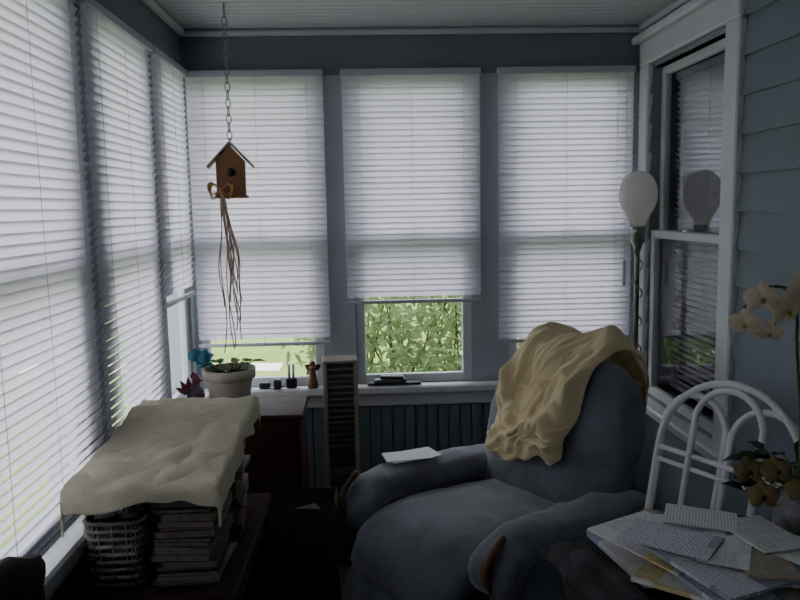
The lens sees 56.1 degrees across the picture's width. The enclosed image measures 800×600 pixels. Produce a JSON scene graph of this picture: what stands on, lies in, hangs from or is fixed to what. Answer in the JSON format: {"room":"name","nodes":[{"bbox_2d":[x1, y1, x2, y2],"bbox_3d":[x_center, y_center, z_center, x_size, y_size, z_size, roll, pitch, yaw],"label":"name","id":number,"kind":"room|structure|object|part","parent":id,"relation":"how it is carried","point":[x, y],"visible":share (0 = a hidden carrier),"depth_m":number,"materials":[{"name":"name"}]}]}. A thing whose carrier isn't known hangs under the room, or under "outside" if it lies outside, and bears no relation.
{"room":"sunroom","nodes":[
{"label":"sunroom","id":0,"kind":"room"},
{"bbox_2d":[0,0,196,558],"bbox_3d":[-0.920,0.256,1.136,0.120,2.390,4.710,-1,7,-2],"label":"wall","id":1,"kind":"structure","parent":0,"point":[136,14],"depth_m":2.76,"materials":[{"name":"blue paint"}]},
{"bbox_2d":[0,0,104,557],"bbox_3d":[-0.872,-0.130,1.812,0.032,1.390,0.700,-1,7,-2],"label":"window blind","id":2,"kind":"object","parent":1,"relation":"attached to","point":[46,275],"visible":0.89,"depth_m":1.83,"materials":[{"name":"white plastic"}]},
{"bbox_2d":[22,320,83,553],"bbox_3d":[-0.938,-0.080,1.740,0.065,1.430,0.710,-1,7,-2],"label":"window","id":3,"kind":"structure","parent":1,"relation":"in","point":[68,518],"depth_m":2.09,"materials":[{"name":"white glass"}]},
{"bbox_2d":[48,553,91,599],"bbox_3d":[-0.840,1.066,1.297,0.014,0.540,4.586,-1,7,-2],"label":"trim","id":4,"kind":"structure","parent":1,"relation":"attached to","point":[73,582],"depth_m":2.00,"materials":[{"name":"black wood"}]},
{"bbox_2d":[75,0,167,437],"bbox_3d":[-0.903,-0.217,2.524,0.032,1.390,0.665,-1,7,-2],"label":"window blind","id":5,"kind":"object","parent":1,"relation":"attached to","point":[115,59],"visible":0.91,"depth_m":2.45,"materials":[{"name":"white plastic"}]},
{"bbox_2d":[42,392,209,599],"bbox_3d":[-0.818,0.747,1.246,0.070,0.105,4.560,-1,7,-2],"label":"trim","id":6,"kind":"structure","parent":1,"relation":"attached to","point":[67,551],"depth_m":1.86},
{"bbox_2d":[104,290,155,426],"bbox_3d":[-0.973,-0.180,2.558,0.065,1.430,0.540,-1,7,-2],"label":"window","id":7,"kind":"structure","parent":1,"relation":"in","point":[147,290],"depth_m":2.84,"materials":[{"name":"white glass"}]},
{"bbox_2d":[141,0,184,33],"bbox_3d":[-0.864,-0.901,1.033,0.040,0.030,4.540,-1,7,-2],"label":"trim","id":8,"kind":"structure","parent":1,"relation":"attached to","point":[151,4],"depth_m":2.98,"materials":[{"name":"paint"}]},
{"bbox_2d":[148,45,196,307],"bbox_3d":[-0.932,-0.490,3.107,0.032,0.990,0.500,-1,7,-2],"label":"window blind","id":9,"kind":"object","parent":1,"relation":"attached to","point":[167,75],"visible":0.95,"depth_m":3.07,"materials":[{"name":"white plastic"}]},
{"bbox_2d":[172,265,191,398],"bbox_3d":[-1.000,-0.257,3.193,0.065,1.430,0.400,-1,7,-2],"label":"window","id":10,"kind":"structure","parent":1,"relation":"in","point":[183,305],"depth_m":3.40,"materials":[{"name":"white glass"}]},
{"bbox_2d":[339,559,351,599],"bbox_3d":[0.198,1.433,1.388,2.278,0.050,4.790,-1,7,-2],"label":"floor","id":11,"kind":"structure","parent":0,"point":[345,565],"depth_m":3.25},
{"bbox_2d":[0,554,45,599],"bbox_3d":[-0.511,0.943,1.323,0.440,0.965,0.480,-1,7,-2],"label":"wooden chair","id":12,"kind":"object","parent":11,"relation":"on","point":[21,578],"visible":1,"depth_m":1.41,"materials":[{"name":"brown wood"}]},
{"bbox_2d":[71,493,272,599],"bbox_3d":[-0.637,1.012,2.284,0.420,0.600,0.700,-1,7,-2],"label":"side table","id":13,"kind":"object","parent":11,"relation":"on","point":[254,543],"visible":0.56,"depth_m":2.07,"materials":[{"name":"brown wood"}]},
{"bbox_2d":[82,503,159,588],"bbox_3d":[-0.741,0.624,2.016,0.175,0.229,0.203,-1,7,-2],"label":"wicker basket","id":14,"kind":"object","parent":13,"relation":"on","point":[119,545],"visible":0.73,"depth_m":1.94,"materials":[{"name":"grey wicker"}]},
{"bbox_2d":[147,439,249,587],"bbox_3d":[-0.653,0.590,2.199,0.379,0.259,0.572,-1,7,-2],"label":"magazine stack","id":15,"kind":"object","parent":13,"relation":"on","point":[191,548],"visible":0.41,"depth_m":1.95,"materials":[{"name":"paper"}]},
{"bbox_2d":[60,395,260,536],"bbox_3d":[-0.651,0.446,2.205,0.398,0.181,0.732,-1,7,-2],"label":"cover","id":16,"kind":"object","parent":15,"relation":"on","point":[168,450],"visible":1,"depth_m":2.02,"materials":[{"name":"beige fabric"}]},
{"bbox_2d":[242,396,308,599],"bbox_3d":[-0.613,0.821,3.071,0.480,0.785,0.316,-1,7,-2],"label":"storage cabinet","id":17,"kind":"object","parent":11,"relation":"on","point":[277,449],"visible":0.23,"depth_m":2.92,"materials":[{"name":"brown wood"}]},
{"bbox_2d":[176,372,204,397],"bbox_3d":[-0.845,0.362,3.013,0.122,0.149,0.072,-1,7,-2],"label":"rooster figurine","id":18,"kind":"object","parent":17,"relation":"on","point":[193,389],"visible":0.69,"depth_m":3.00,"materials":[{"name":"purple ceramic"}]},
{"bbox_2d":[188,348,264,398],"bbox_3d":[-0.678,0.306,2.997,0.234,0.258,0.268,3,8,31],"label":"potted plant","id":19,"kind":"object","parent":17,"relation":"on","point":[229,380],"visible":0.94,"depth_m":2.93,"materials":[{"name":"green plant"}]},
{"bbox_3d":[-0.680,0.352,2.998,0.210,0.166,0.210,-1,7,-2],"label":"planter","id":20,"kind":"part","parent":19,"relation":"part of","materials":[{"name":"ceramic"}]},
{"bbox_2d":[269,487,341,599],"bbox_3d":[-0.364,0.984,2.825,0.283,0.502,0.213,-2,7,-7],"label":"box","id":21,"kind":"object","parent":11,"relation":"on","point":[305,524],"visible":0.9,"depth_m":2.73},
{"bbox_2d":[322,355,359,559],"bbox_3d":[-0.256,0.712,3.343,0.150,0.922,0.120,-2,7,-6],"label":"rack","id":22,"kind":"object","parent":11,"relation":"on","point":[340,373],"visible":0.61,"depth_m":3.28,"materials":[{"name":"brown wood"}]},
{"bbox_2d":[338,360,654,599],"bbox_3d":[0.347,0.733,2.758,1.042,1.000,0.865,-6,9,-36],"label":"recliner armchair","id":23,"kind":"object","parent":11,"relation":"on","point":[465,522],"visible":0.83,"depth_m":2.65,"materials":[{"name":"fabric"}]},
{"bbox_2d":[381,447,441,463],"bbox_3d":[0.043,0.613,2.970,0.232,0.008,0.148,-3,7,-17],"label":"folded paper","id":24,"kind":"object","parent":23,"relation":"on","point":[425,452],"visible":1,"depth_m":2.95,"materials":[{"name":"white paper"}]},
{"bbox_2d":[485,322,649,465],"bbox_3d":[0.659,0.353,2.944,0.581,0.522,0.475,-6,9,-36],"label":"throw blanket","id":25,"kind":"object","parent":23,"relation":"on","point":[540,391],"visible":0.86,"depth_m":2.84,"materials":[{"name":"beige fabric"}]},
{"bbox_2d":[619,171,657,489],"bbox_3d":[1.052,0.288,3.357,0.170,1.710,0.170,-1,7,-2],"label":"floor lamp","id":26,"kind":"object","parent":11,"relation":"on","point":[638,193],"visible":0.59,"depth_m":3.24,"materials":[{"name":"glass"}]},
{"bbox_2d":[562,515,770,599],"bbox_3d":[0.797,0.994,1.708,0.840,0.720,0.840,-1,7,-2],"label":"round table","id":27,"kind":"object","parent":11,"relation":"on","point":[571,593],"visible":0.09,"depth_m":1.66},
{"bbox_2d":[535,540,652,599],"bbox_3d":[0.447,0.613,1.707,0.136,0.042,0.360,-3,7,-16],"label":"scarf","id":28,"kind":"object","parent":27,"relation":"on","point":[591,574],"visible":0.98,"depth_m":1.69,"materials":[{"name":"grey fabric"}]},
{"bbox_2d":[586,503,799,599],"bbox_3d":[0.754,0.576,1.657,0.497,0.108,0.656,-3,7,-17],"label":"pile","id":29,"kind":"object","parent":27,"relation":"on","point":[694,553],"visible":1,"depth_m":1.63,"materials":[{"name":"white paper"}]},
{"bbox_2d":[721,271,799,535],"bbox_3d":[0.951,0.268,1.822,0.305,0.686,0.277,4,9,35],"label":"orchid plant","id":30,"kind":"object","parent":27,"relation":"on","point":[784,500],"visible":1,"depth_m":1.77,"materials":[{"name":"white plant"}]},
{"bbox_2d":[644,380,798,515],"bbox_3d":[0.819,0.778,2.236,0.541,1.023,0.535,-5,8,-29],"label":"garden chair","id":31,"kind":"object","parent":11,"relation":"on","point":[725,387],"visible":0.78,"depth_m":2.33,"materials":[{"name":"white metal"}]},
{"bbox_2d":[179,32,640,487],"bbox_3d":[0.081,-0.063,3.575,2.330,2.390,0.120,-1,7,-2],"label":"wall","id":32,"kind":"structure","parent":0,"point":[332,53],"depth_m":3.41,"materials":[{"name":"blue paint"}]},
{"bbox_2d":[184,69,330,347],"bbox_3d":[-0.639,-0.404,3.412,0.615,1.245,0.032,-1,7,-2],"label":"window blind","id":33,"kind":"object","parent":32,"relation":"attached to","point":[280,231],"visible":0.92,"depth_m":3.41,"materials":[{"name":"white plastic"}]},
{"bbox_2d":[200,337,324,387],"bbox_3d":[-0.657,-0.301,3.500,0.580,1.430,0.065,-1,7,-2],"label":"window","id":34,"kind":"structure","parent":32,"relation":"in","point":[302,380],"depth_m":3.55,"materials":[{"name":"white wood"}]},
{"bbox_2d":[204,380,498,407],"bbox_3d":[0.095,0.447,3.542,2.090,0.105,0.070,-1,7,-2],"label":"trim","id":35,"kind":"structure","parent":32,"relation":"attached to","point":[457,392],"depth_m":3.53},
{"bbox_2d":[259,364,296,388],"bbox_3d":[-0.569,0.356,3.490,0.175,0.115,0.051,-1,7,-2],"label":"candle holders","id":36,"kind":"object","parent":35,"relation":"on","point":[291,382],"visible":1,"depth_m":3.48,"materials":[{"name":"black paint"}]},
{"bbox_2d":[305,360,320,388],"bbox_3d":[-0.406,0.345,3.493,0.079,0.130,0.051,-1,7,-2],"label":"wooden figurine","id":37,"kind":"object","parent":35,"relation":"on","point":[312,382],"visible":1,"depth_m":3.48,"materials":[{"name":"brown wood"}]},
{"bbox_2d":[368,374,420,385],"bbox_3d":[-0.027,0.374,3.528,0.250,0.044,0.059,-1,7,-2],"label":"tray","id":38,"kind":"object","parent":35,"relation":"on","point":[397,379],"visible":1,"depth_m":3.51,"materials":[{"name":"black paint"}]},
{"bbox_2d":[307,403,490,487],"bbox_3d":[0.107,0.814,3.612,2.102,0.640,0.022,-1,7,-2],"label":"wainscoting","id":39,"kind":"structure","parent":32,"relation":"attached to","point":[472,422],"depth_m":3.58,"materials":[{"name":"wood"}]},
{"bbox_2d":[340,67,481,304],"bbox_3d":[0.057,-0.513,3.429,0.632,1.060,0.032,-1,7,-2],"label":"window blind","id":40,"kind":"object","parent":32,"relation":"attached to","point":[411,136],"visible":1,"depth_m":3.43,"materials":[{"name":"white plastic"}]},
{"bbox_2d":[179,25,642,36],"bbox_3d":[0.062,-1.204,3.355,2.090,0.030,0.040,-1,7,-2],"label":"trim","id":41,"kind":"structure","parent":32,"relation":"attached to","point":[559,28],"depth_m":3.34,"materials":[{"name":"paint"}]},
{"bbox_2d":[355,295,471,383],"bbox_3d":[0.057,-0.319,3.529,0.550,1.430,0.065,-1,7,-2],"label":"window","id":42,"kind":"structure","parent":32,"relation":"in","point":[465,374],"depth_m":3.57,"materials":[{"name":"white wood"}]},
{"bbox_2d":[508,315,620,360],"bbox_3d":[0.781,-0.336,3.557,0.560,1.430,0.065,-1,7,-2],"label":"window","id":43,"kind":"structure","parent":32,"relation":"in","point":[512,347],"depth_m":3.58,"materials":[{"name":"white wood"}]},
{"bbox_2d":[497,65,635,342],"bbox_3d":[0.766,-0.429,3.459,0.630,1.260,0.053,-1,7,-2],"label":"window blind","id":44,"kind":"object","parent":32,"relation":"attached to","point":[565,137],"visible":0.86,"depth_m":3.46,"materials":[{"name":"white plastic"}]},
{"bbox_2d":[154,0,674,28],"bbox_3d":[0.157,-1.018,1.087,3.090,0.150,5.590,-1,7,-2],"label":"ceiling","id":45,"kind":"structure","parent":0,"point":[189,14],"depth_m":3.10,"materials":[{"name":"paint"}]},
{"bbox_2d":[206,3,253,352],"bbox_3d":[-0.668,-0.472,2.972,0.182,1.362,0.160,-2,7,-10],"label":"birdhouse","id":46,"kind":"object","parent":45,"relation":"hanging from","point":[230,166],"visible":1,"depth_m":2.94,"materials":[{"name":"brown wood"}]},
{"bbox_3d":[-0.679,-0.875,2.940,0.014,0.554,0.022,4,8,34],"label":"chain","id":47,"kind":"part","parent":46,"relation":"part of","materials":[{"name":"metal"}]},
{"bbox_2d":[673,50,724,415],"bbox_3d":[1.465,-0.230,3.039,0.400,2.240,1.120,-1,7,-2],"label":"window blind","id":48,"kind":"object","parent":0,"point":[675,391],"depth_m":3.63,"materials":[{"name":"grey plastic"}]},
{"bbox_2d":[635,0,799,518],"bbox_3d":[1.275,0.198,1.344,0.136,2.370,4.710,-1,7,-2],"label":"wall","id":49,"kind":"structure","parent":0,"point":[768,238],"depth_m":2.44,"materials":[{"name":"paint"}]},
{"bbox_2d":[639,0,689,29],"bbox_3d":[1.184,-0.951,1.115,0.040,0.030,4.540,-1,7,-2],"label":"trim","id":50,"kind":"structure","parent":49,"relation":"attached to","point":[676,4],"depth_m":3.11,"materials":[{"name":"paint"}]},
{"bbox_2d":[648,38,724,434],"bbox_3d":[1.177,-0.253,3.024,0.065,1.460,0.720,-1,7,-2],"label":"window","id":51,"kind":"structure","parent":49,"relation":"in","point":[663,232],"depth_m":3.30,"materials":[{"name":"white wood"}]},
{"bbox_2d":[669,52,724,409],"bbox_3d":[1.245,-0.259,3.022,0.032,1.390,0.670,-1,7,-2],"label":"window pane","id":52,"kind":"object","parent":51,"relation":"attached to","point":[701,94],"visible":0.62,"depth_m":3.12,"materials":[{"name":"glass"}]},
{"bbox_2d":[632,0,746,461],"bbox_3d":[1.159,-0.302,3.018,0.170,1.670,0.980,-1,7,-2],"label":"trim","id":53,"kind":"structure","parent":49,"relation":"attached to","point":[695,19],"depth_m":2.66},
{"label":"outside","id":54,"kind":"structure","parent":0,"visible":0},
{"bbox_2d":[0,295,605,547],"bbox_3d":[-0.979,-0.800,24.060,60.000,0.100,72.000,-1,7,-2],"label":"lawn","id":55,"kind":"structure","parent":54,"point":[270,354],"depth_m":10.62,"materials":[{"name":"green plant"}]},
{"bbox_2d":[18,363,282,373],"bbox_3d":[-5.490,0.932,10.214,7.800,0.001,1.300,-1,7,-2],"label":"driveway","id":56,"kind":"structure","parent":55,"relation":"on","point":[259,366],"depth_m":10.01,"materials":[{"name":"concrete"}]},
{"bbox_2d":[281,274,611,374],"bbox_3d":[0.915,0.411,5.275,3.772,2.128,1.281,-1,7,-2],"label":"hedge","id":57,"kind":"object","parent":55,"relation":"on","point":[398,355],"visible":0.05,"depth_m":4.97,"materials":[{"name":"green plant"}]}
]}

